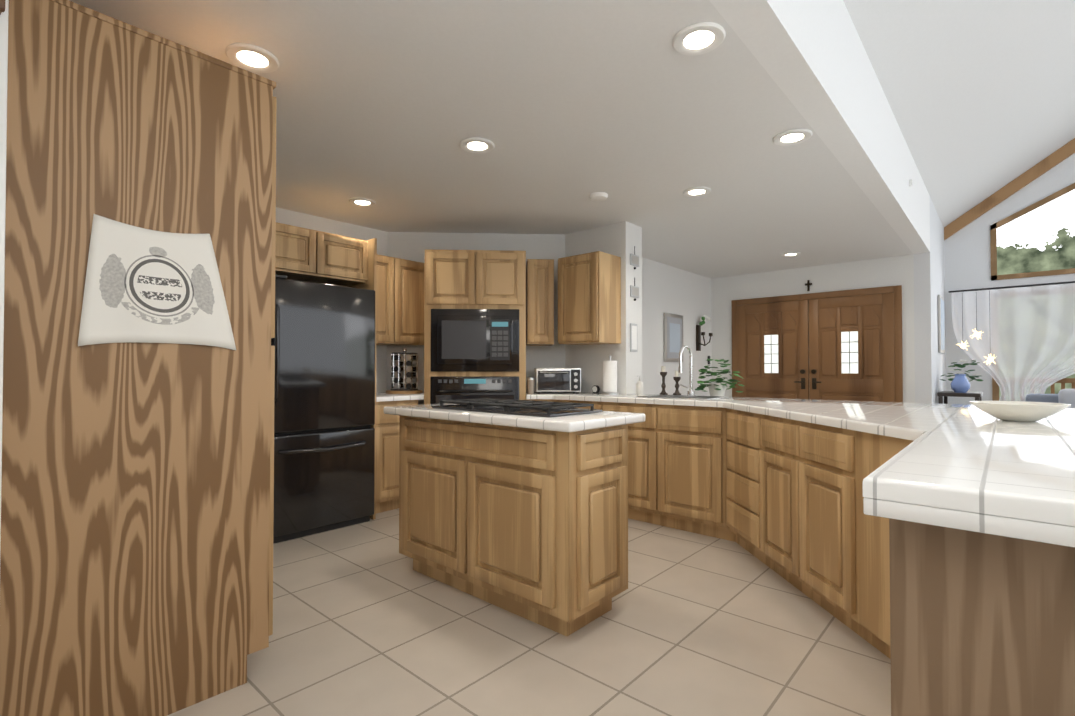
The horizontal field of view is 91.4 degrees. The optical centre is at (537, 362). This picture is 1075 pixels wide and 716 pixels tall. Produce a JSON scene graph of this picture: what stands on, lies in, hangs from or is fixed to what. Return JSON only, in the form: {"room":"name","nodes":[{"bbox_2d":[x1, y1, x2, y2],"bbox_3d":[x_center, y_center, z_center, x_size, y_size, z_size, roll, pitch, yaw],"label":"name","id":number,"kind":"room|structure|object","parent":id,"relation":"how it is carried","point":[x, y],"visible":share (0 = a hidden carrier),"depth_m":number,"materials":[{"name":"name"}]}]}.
{"room":"kitchen","nodes":[
{"label":"kitchen","id":0,"kind":"room"},
{"bbox_2d":[69,0,912,278],"bbox_3d":[0.315,-1.278,4.559,4.050,0.080,7.480,-1,-1,42],"label":"ceiling","id":1,"kind":"structure","parent":0,"point":[567,108],"depth_m":2.80,"materials":[{"name":"paint"}]},
{"bbox_2d":[225,43,278,72],"bbox_3d":[-1.187,-1.265,2.185,0.200,0.013,0.200,-1,-1,42],"label":"recessed light","id":2,"kind":"object","parent":1,"relation":"in","point":[250,57],"visible":1,"depth_m":2.17,"materials":[{"name":"white plastic"}]},
{"bbox_2d":[349,198,375,206],"bbox_3d":[-1.353,-1.238,4.052,0.200,0.013,0.200,-1,-1,42],"label":"recessed light","id":3,"kind":"object","parent":1,"relation":"in","point":[363,202],"visible":1,"depth_m":4.04,"materials":[{"name":"white plastic"}]},
{"bbox_2d":[460,137,494,153],"bbox_3d":[-0.348,-1.253,3.031,0.200,0.013,0.200,-1,-1,42],"label":"recessed light","id":4,"kind":"object","parent":1,"relation":"in","point":[477,145],"visible":0.98,"depth_m":3.02,"materials":[{"name":"white plastic"}]},
{"bbox_2d":[589,192,607,201],"bbox_3d":[0.454,-1.230,3.896,0.136,0.034,0.136,-1,-1,42],"label":"smoke detector","id":5,"kind":"object","parent":1,"relation":"attached to","point":[598,196],"visible":1,"depth_m":3.85,"materials":[{"name":"white plastic"}]},
{"bbox_2d":[683,187,710,196],"bbox_3d":[1.160,-1.241,3.815,0.200,0.013,0.200,-1,-1,42],"label":"recessed light","id":6,"kind":"object","parent":1,"relation":"in","point":[695,191],"visible":1,"depth_m":3.80,"materials":[{"name":"white plastic"}]},
{"bbox_2d":[673,22,725,55],"bbox_3d":[0.633,-1.267,2.058,0.200,0.013,0.200,-1,-1,42],"label":"recessed light","id":7,"kind":"object","parent":1,"relation":"in","point":[700,38],"visible":1,"depth_m":2.05,"materials":[{"name":"white plastic"}]},
{"bbox_2d":[781,252,800,256],"bbox_3d":[2.832,-1.211,5.861,0.200,0.013,0.200,-1,-1,42],"label":"recessed light","id":8,"kind":"object","parent":1,"relation":"in","point":[788,254],"visible":1,"depth_m":5.84,"materials":[{"name":"white plastic"}]},
{"bbox_2d":[773,129,812,145],"bbox_3d":[1.421,-1.254,2.923,0.200,0.013,0.200,-1,-1,42],"label":"recessed light","id":9,"kind":"object","parent":1,"relation":"in","point":[791,137],"visible":0.94,"depth_m":2.91,"materials":[{"name":"white plastic"}]},
{"bbox_2d":[276,207,711,404],"bbox_3d":[-0.318,-0.010,5.107,2.350,2.440,7.480,-1,-1,42],"label":"wall","id":10,"kind":"structure","parent":0,"point":[665,288],"depth_m":4.98,"materials":[{"name":"paint"}]},
{"bbox_2d":[376,254,424,344],"bbox_3d":[-1.379,-0.546,4.704,0.348,0.760,0.810,-1,-1,42],"label":"upper cabinet","id":11,"kind":"object","parent":10,"relation":"attached to","point":[400,302],"visible":0.38,"depth_m":4.63,"materials":[{"name":"brown wood"}]},
{"bbox_2d":[526,259,553,345],"bbox_3d":[0.020,-0.544,4.833,0.240,0.760,0.348,0,-1,-3],"label":"upper cabinet","id":12,"kind":"object","parent":10,"relation":"attached to","point":[539,302],"visible":1,"depth_m":4.66,"materials":[{"name":"brown wood"}]},
{"bbox_2d":[558,251,620,344],"bbox_3d":[0.451,-0.547,4.617,0.440,0.760,0.350,-1,-1,42],"label":"upper cabinet","id":13,"kind":"object","parent":10,"relation":"attached to","point":[589,298],"visible":1,"depth_m":4.47,"materials":[{"name":"brown wood"}]},
{"bbox_2d":[630,246,638,351],"bbox_3d":[0.865,-0.566,4.657,0.024,0.940,0.145,-1,-1,42],"label":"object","id":14,"kind":"structure","parent":10,"relation":"attached to","point":[634,261],"depth_m":4.64,"materials":[{"name":"grey"}]},
{"bbox_2d":[664,313,682,361],"bbox_3d":[1.708,-0.308,6.559,0.030,0.600,0.480,-1,-1,42],"label":"framed picture","id":15,"kind":"object","parent":10,"relation":"attached to","point":[673,334],"visible":0.92,"depth_m":6.51,"materials":[{"name":"silver metal"}]},
{"bbox_2d":[696,315,712,350],"bbox_3d":[2.228,-0.405,7.048,0.155,0.486,0.290,-1,-1,42],"label":"sconce","id":16,"kind":"object","parent":10,"relation":"attached to","point":[703,319],"visible":1,"depth_m":7.05,"materials":[{"name":"brown metal"}]},
{"bbox_2d":[167,508,890,715],"bbox_3d":[2.604,1.239,3.667,8.600,0.100,9.400,-1,-1,42],"label":"floor","id":17,"kind":"structure","parent":0,"point":[368,620],"depth_m":2.15,"materials":[{"name":"tile"}]},
{"bbox_2d":[0,0,276,715],"bbox_3d":[-1.534,0.046,1.909,0.706,2.235,0.851,-1,-1,42],"label":"pantry cabinet","id":18,"kind":"object","parent":17,"relation":"on","point":[137,521],"visible":0.85,"depth_m":1.66,"materials":[{"name":"brown wood"}]},
{"bbox_2d":[78,214,235,349],"bbox_3d":[-1.225,-0.249,1.725,0.012,0.405,0.434,-1,-1,42],"label":"hanging towel","id":19,"kind":"object","parent":18,"relation":"hanging from","point":[142,285],"visible":1,"depth_m":1.69,"materials":[{"name":"white fabric"}]},
{"bbox_2d":[271,274,374,543],"bbox_3d":[-1.748,0.310,3.900,0.843,1.765,0.800,-1,-1,42],"label":"refrigerator","id":20,"kind":"object","parent":17,"relation":"on","point":[323,341],"visible":0.71,"depth_m":3.66,"materials":[{"name":"black metal"}]},
{"bbox_2d":[275,222,376,519],"bbox_3d":[-1.792,0.118,3.943,0.736,2.150,0.849,-1,-1,42],"label":"tall cabinet","id":21,"kind":"object","parent":17,"relation":"on","point":[307,255],"visible":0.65,"depth_m":3.86,"materials":[{"name":"brown wood"}]},
{"bbox_2d":[376,400,417,512],"bbox_3d":[-1.380,0.755,4.430,0.689,0.890,0.430,-1,-1,42],"label":"base cabinet","id":22,"kind":"object","parent":17,"relation":"on","point":[387,462],"visible":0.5,"depth_m":4.15,"materials":[{"name":"brown wood"}]},
{"bbox_2d":[376,392,423,401],"bbox_3d":[-1.236,0.291,4.593,0.696,0.040,0.855,-1,-1,42],"label":"countertop","id":23,"kind":"structure","parent":22,"relation":"on","point":[382,396],"depth_m":4.25,"materials":[{"name":"tile"}]},
{"bbox_2d":[386,348,422,393],"bbox_3d":[-1.191,0.071,4.694,0.320,0.400,0.320,-1,-1,42],"label":"spice rack","id":24,"kind":"object","parent":23,"relation":"on","point":[396,384],"visible":1,"depth_m":4.61,"materials":[{"name":"brown"}]},
{"bbox_2d":[424,249,525,403],"bbox_3d":[-0.536,0.128,4.642,0.850,2.150,0.649,0,-1,-3],"label":"tall cabinet","id":25,"kind":"object","parent":17,"relation":"on","point":[474,324],"visible":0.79,"depth_m":4.38,"materials":[{"name":"brown wood"}]},
{"bbox_2d":[399,415,632,635],"bbox_3d":[-0.177,0.732,2.719,1.253,0.886,0.473,-1,-1,42],"label":"kitchen island","id":26,"kind":"object","parent":17,"relation":"on","point":[524,516],"depth_m":2.38,"materials":[{"name":"brown wood"}]},
{"bbox_2d":[384,403,645,434],"bbox_3d":[-0.178,0.267,2.742,1.350,0.042,0.590,-1,-1,42],"label":"island countertop","id":27,"kind":"structure","parent":26,"relation":"on","point":[567,425],"depth_m":2.38,"materials":[{"name":"white tile"}]},
{"bbox_2d":[432,398,601,416],"bbox_3d":[-0.126,0.224,2.703,0.840,0.041,0.400,-1,-1,42],"label":"cooktop","id":28,"kind":"object","parent":27,"relation":"in","point":[528,408],"visible":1,"depth_m":2.58,"materials":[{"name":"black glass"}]},
{"bbox_2d":[526,399,912,648],"bbox_3d":[1.454,0.732,2.843,5.204,0.890,1.812,-1,-1,42],"label":"base cabinet","id":29,"kind":"object","parent":17,"relation":"on","point":[789,492],"depth_m":2.80,"materials":[{"name":"brown wood"}]},
{"bbox_2d":[526,392,1074,547],"bbox_3d":[1.127,0.277,2.486,5.204,0.074,2.870,-1,-1,42],"label":"countertop","id":30,"kind":"structure","parent":29,"relation":"on","point":[972,468],"depth_m":1.17,"materials":[{"name":"tile"}]},
{"bbox_2d":[527,377,533,393],"bbox_3d":[-0.059,0.200,4.578,0.061,0.140,0.162,0,-1,0],"label":"spice jars","id":31,"kind":"object","parent":30,"relation":"on","point":[530,385],"visible":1,"depth_m":4.50,"materials":[{"name":"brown glass"}]},
{"bbox_2d":[534,368,580,393],"bbox_3d":[0.176,0.160,4.712,0.400,0.225,0.341,0,-1,-3],"label":"toaster oven","id":32,"kind":"object","parent":30,"relation":"on","point":[557,379],"visible":0.98,"depth_m":4.58,"materials":[{"name":"silver metal"}]},
{"bbox_2d":[592,385,599,392],"bbox_3d":[0.521,0.238,4.699,0.068,0.068,0.034,-1,-1,42],"label":"timer","id":33,"kind":"object","parent":30,"relation":"on","point":[595,388],"visible":1,"depth_m":4.69,"materials":[{"name":"black"}]},
{"bbox_2d":[601,355,618,393],"bbox_3d":[0.630,0.101,4.552,0.150,0.338,0.150,-1,-1,42],"label":"paper towel holder","id":34,"kind":"object","parent":30,"relation":"on","point":[609,376],"visible":1,"depth_m":4.50,"materials":[{"name":"white paper"}]},
{"bbox_2d":[636,376,643,393],"bbox_3d":[0.884,0.190,4.535,0.062,0.159,0.067,-1,-1,42],"label":"soap dispenser","id":35,"kind":"object","parent":30,"relation":"on","point":[639,387],"visible":1,"depth_m":4.51,"materials":[{"name":"white ceramic"}]},
{"bbox_2d":[660,366,667,394],"bbox_3d":[1.039,0.146,4.319,0.066,0.240,0.068,-1,-1,42],"label":"candlestick","id":36,"kind":"object","parent":30,"relation":"on","point":[663,373],"visible":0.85,"depth_m":4.30,"materials":[{"name":"brown wood"}]},
{"bbox_2d":[673,371,680,394],"bbox_3d":[1.140,0.166,4.282,0.066,0.200,0.068,-1,-1,42],"label":"candlestick","id":37,"kind":"object","parent":30,"relation":"on","point":[676,378],"visible":0.88,"depth_m":4.27,"materials":[{"name":"brown wood"}]},
{"bbox_2d":[637,395,729,399],"bbox_3d":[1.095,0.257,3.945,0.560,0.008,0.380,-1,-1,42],"label":"sink","id":38,"kind":"object","parent":30,"relation":"in","point":[686,397],"visible":1,"depth_m":3.89,"materials":[{"name":"silver metal"}]},
{"bbox_2d":[678,345,694,395],"bbox_3d":[1.134,0.062,4.122,0.131,0.402,0.224,-1,-1,42],"label":"faucet","id":39,"kind":"object","parent":30,"relation":"on","point":[690,392],"visible":1,"depth_m":4.14,"materials":[{"name":"silver metal"}]},
{"bbox_2d":[695,359,743,396],"bbox_3d":[1.403,0.115,4.043,0.379,0.295,0.201,-1,-1,42],"label":"ivy plant","id":40,"kind":"object","parent":30,"relation":"on","point":[718,388],"visible":1,"depth_m":4.03,"materials":[{"name":"green plant"}]},
{"bbox_2d":[969,401,1070,421],"bbox_3d":[1.939,0.198,2.115,0.304,0.072,0.304,-1,-1,42],"label":"bowl","id":41,"kind":"object","parent":30,"relation":"on","point":[1021,411],"visible":1,"depth_m":2.05,"materials":[{"name":"beige ceramic"}]},
{"bbox_2d":[937,391,982,403],"bbox_3d":[4.954,0.785,6.132,0.380,0.880,0.700,-1,-1,42],"label":"console table","id":42,"kind":"object","parent":17,"relation":"on","point":[942,395],"visible":0.35,"depth_m":5.96,"materials":[{"name":"grey"}]},
{"bbox_2d":[951,374,969,392],"bbox_3d":[4.842,0.237,6.000,0.177,0.210,0.180,-1,-1,42],"label":"vase","id":43,"kind":"object","parent":42,"relation":"on","point":[960,383],"visible":1,"depth_m":5.95,"materials":[{"name":"blue ceramic"}]},
{"bbox_2d":[940,360,982,391],"bbox_3d":[5.020,0.154,6.210,0.402,0.383,0.395,-1,-1,42],"label":"flowering plant","id":44,"kind":"object","parent":43,"relation":"in","point":[972,378],"visible":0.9,"depth_m":6.16,"materials":[{"name":"green plant"}]},
{"bbox_2d":[874,516,1074,715],"bbox_3d":[1.747,0.701,0.740,1.960,0.890,0.930,-1,-1,42],"label":"base cabinet","id":45,"kind":"object","parent":17,"relation":"on","point":[951,621],"depth_m":0.96,"materials":[{"name":"brown wood"}]},
{"bbox_2d":[1025,389,1074,407],"bbox_3d":[6.460,0.747,5.221,2.320,0.930,0.950,-1,-1,42],"label":"sofa","id":46,"kind":"object","parent":17,"relation":"on","point":[1065,396],"visible":0.12,"depth_m":5.99,"materials":[{"name":"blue fabric"}]},
{"bbox_2d":[711,254,914,402],"bbox_3d":[3.394,0.014,6.702,2.350,2.440,0.150,-1,-1,42],"label":"wall","id":47,"kind":"structure","parent":0,"point":[871,273],"depth_m":6.53,"materials":[{"name":"paint"}]},
{"bbox_2d":[805,280,811,290],"bbox_3d":[3.407,-0.968,6.589,0.080,0.140,0.016,-1,-1,42],"label":"ornament","id":48,"kind":"object","parent":47,"relation":"attached to","point":[808,284],"visible":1,"depth_m":6.58,"materials":[{"name":"brown metal"}]},
{"bbox_2d":[731,285,902,401],"bbox_3d":[3.383,0.181,6.545,1.940,2.100,0.089,-1,-1,42],"label":"doors","id":49,"kind":"structure","parent":47,"relation":"in","point":[846,345],"depth_m":6.46,"materials":[{"name":"brown wood"}]},
{"bbox_2d":[709,0,945,403],"bbox_3d":[2.470,-0.369,3.803,0.150,3.120,9.010,-1,-1,42],"label":"wall","id":50,"kind":"structure","parent":0,"point":[811,57],"depth_m":3.04,"materials":[{"name":"white paint"}]},
{"bbox_2d":[938,295,944,353],"bbox_3d":[5.027,-0.469,6.522,0.028,0.700,0.550,-1,-1,42],"label":"framed picture","id":51,"kind":"object","parent":50,"relation":"attached to","point":[941,333],"visible":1,"depth_m":6.36,"materials":[{"name":"silver metal"}]},
{"bbox_2d":[843,0,1074,226],"bbox_3d":[4.119,-3.395,2.390,4.550,3.194,9.280,-1,-1,42],"label":"ceiling","id":52,"kind":"structure","parent":0,"point":[980,95],"depth_m":4.14,"materials":[{"name":"paint"}]},
{"bbox_2d":[944,153,1074,404],"bbox_3d":[7.165,-1.811,5.768,4.550,6.062,0.150,-1,-1,42],"label":"wall","id":53,"kind":"structure","parent":0,"point":[967,255],"depth_m":6.87,"materials":[{"name":"paint"}]},
{"bbox_2d":[944,138,1074,239],"bbox_3d":[7.154,-3.262,5.663,4.398,3.157,0.048,-1,-1,42],"label":"trim","id":54,"kind":"structure","parent":53,"relation":"attached to","point":[1048,163],"depth_m":6.64,"materials":[{"name":"brown wood"}]},
{"bbox_2d":[949,281,1074,292],"bbox_3d":[7.077,-0.963,5.545,4.300,0.024,0.023,-1,-1,42],"label":"curtain rod","id":55,"kind":"object","parent":53,"relation":"attached to","point":[1068,282],"visible":1,"depth_m":6.54,"materials":[{"name":"black metal"}]},
{"bbox_2d":[956,298,966,348],"bbox_3d":[5.344,-0.522,6.602,0.126,0.733,0.118,0,-1,18],"label":"light","id":56,"kind":"object","parent":55,"relation":"hanging from","point":[962,345],"depth_m":6.60,"materials":[{"name":"beige"}]},
{"bbox_2d":[971,299,981,337],"bbox_3d":[5.446,-0.585,6.504,0.131,0.609,0.092,-1,-1,42],"label":"light","id":57,"kind":"object","parent":55,"relation":"hanging from","point":[977,334],"depth_m":6.51,"materials":[{"name":"beige"}]},
{"bbox_2d":[984,290,995,363],"bbox_3d":[5.541,-0.432,6.427,0.081,0.917,0.121,1,-1,-42],"label":"light","id":58,"kind":"object","parent":55,"relation":"hanging from","point":[990,359],"depth_m":6.42,"materials":[{"name":"beige"}]},
{"bbox_2d":[951,283,1074,400],"bbox_3d":[6.184,0.127,6.271,1.919,2.120,0.118,-1,-1,42],"label":"sheer curtain","id":59,"kind":"object","parent":55,"relation":"hanging from","point":[1026,339],"visible":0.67,"depth_m":6.46,"materials":[{"name":"white fabric"}]},
{"bbox_2d":[990,183,1074,400],"bbox_3d":[7.361,-1.310,5.511,3.925,4.813,0.080,-1,-1,42],"label":"window frames","id":60,"kind":"structure","parent":53,"relation":"in","point":[995,276],"depth_m":6.64,"materials":[{"name":"brown wood"}]},
{"bbox_3d":[-0.267,-1.943,0.149,8.120,6.162,0.120,-1,-1,42],"label":"wall","id":61,"kind":"structure","parent":0,"visible":0},
{"bbox_2d":[0,0,4,14],"bbox_3d":[-1.406,-0.756,1.341,0.040,0.423,0.059,-1,-1,42],"label":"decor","id":62,"kind":"object","parent":61,"relation":"attached to","point":[2,5],"visible":1,"depth_m":1.36,"materials":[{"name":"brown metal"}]},
{"bbox_2d":[0,0,8,550],"bbox_3d":[-1.475,-0.064,1.363,0.117,2.438,0.116,-1,-1,42],"label":"door frame","id":63,"kind":"structure","parent":61,"relation":"attached to","point":[3,69],"depth_m":1.37,"materials":[{"name":"white"}]},
{"label":"outside","id":64,"kind":"structure","parent":0,"visible":0},
{"bbox_2d":[997,189,1074,398],"bbox_3d":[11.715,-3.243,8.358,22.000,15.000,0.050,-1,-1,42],"label":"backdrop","id":65,"kind":"structure","parent":64,"point":[1041,238],"depth_m":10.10,"materials":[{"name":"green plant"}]},
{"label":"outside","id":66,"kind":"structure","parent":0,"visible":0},
{"bbox_2d":[1051,378,1074,393],"bbox_3d":[7.742,0.747,6.562,4.600,1.070,1.840,-1,-1,42],"label":"deck railing","id":67,"kind":"object","parent":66,"point":[1063,381],"visible":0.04,"depth_m":7.67,"materials":[{"name":"brown wood"}]}
]}

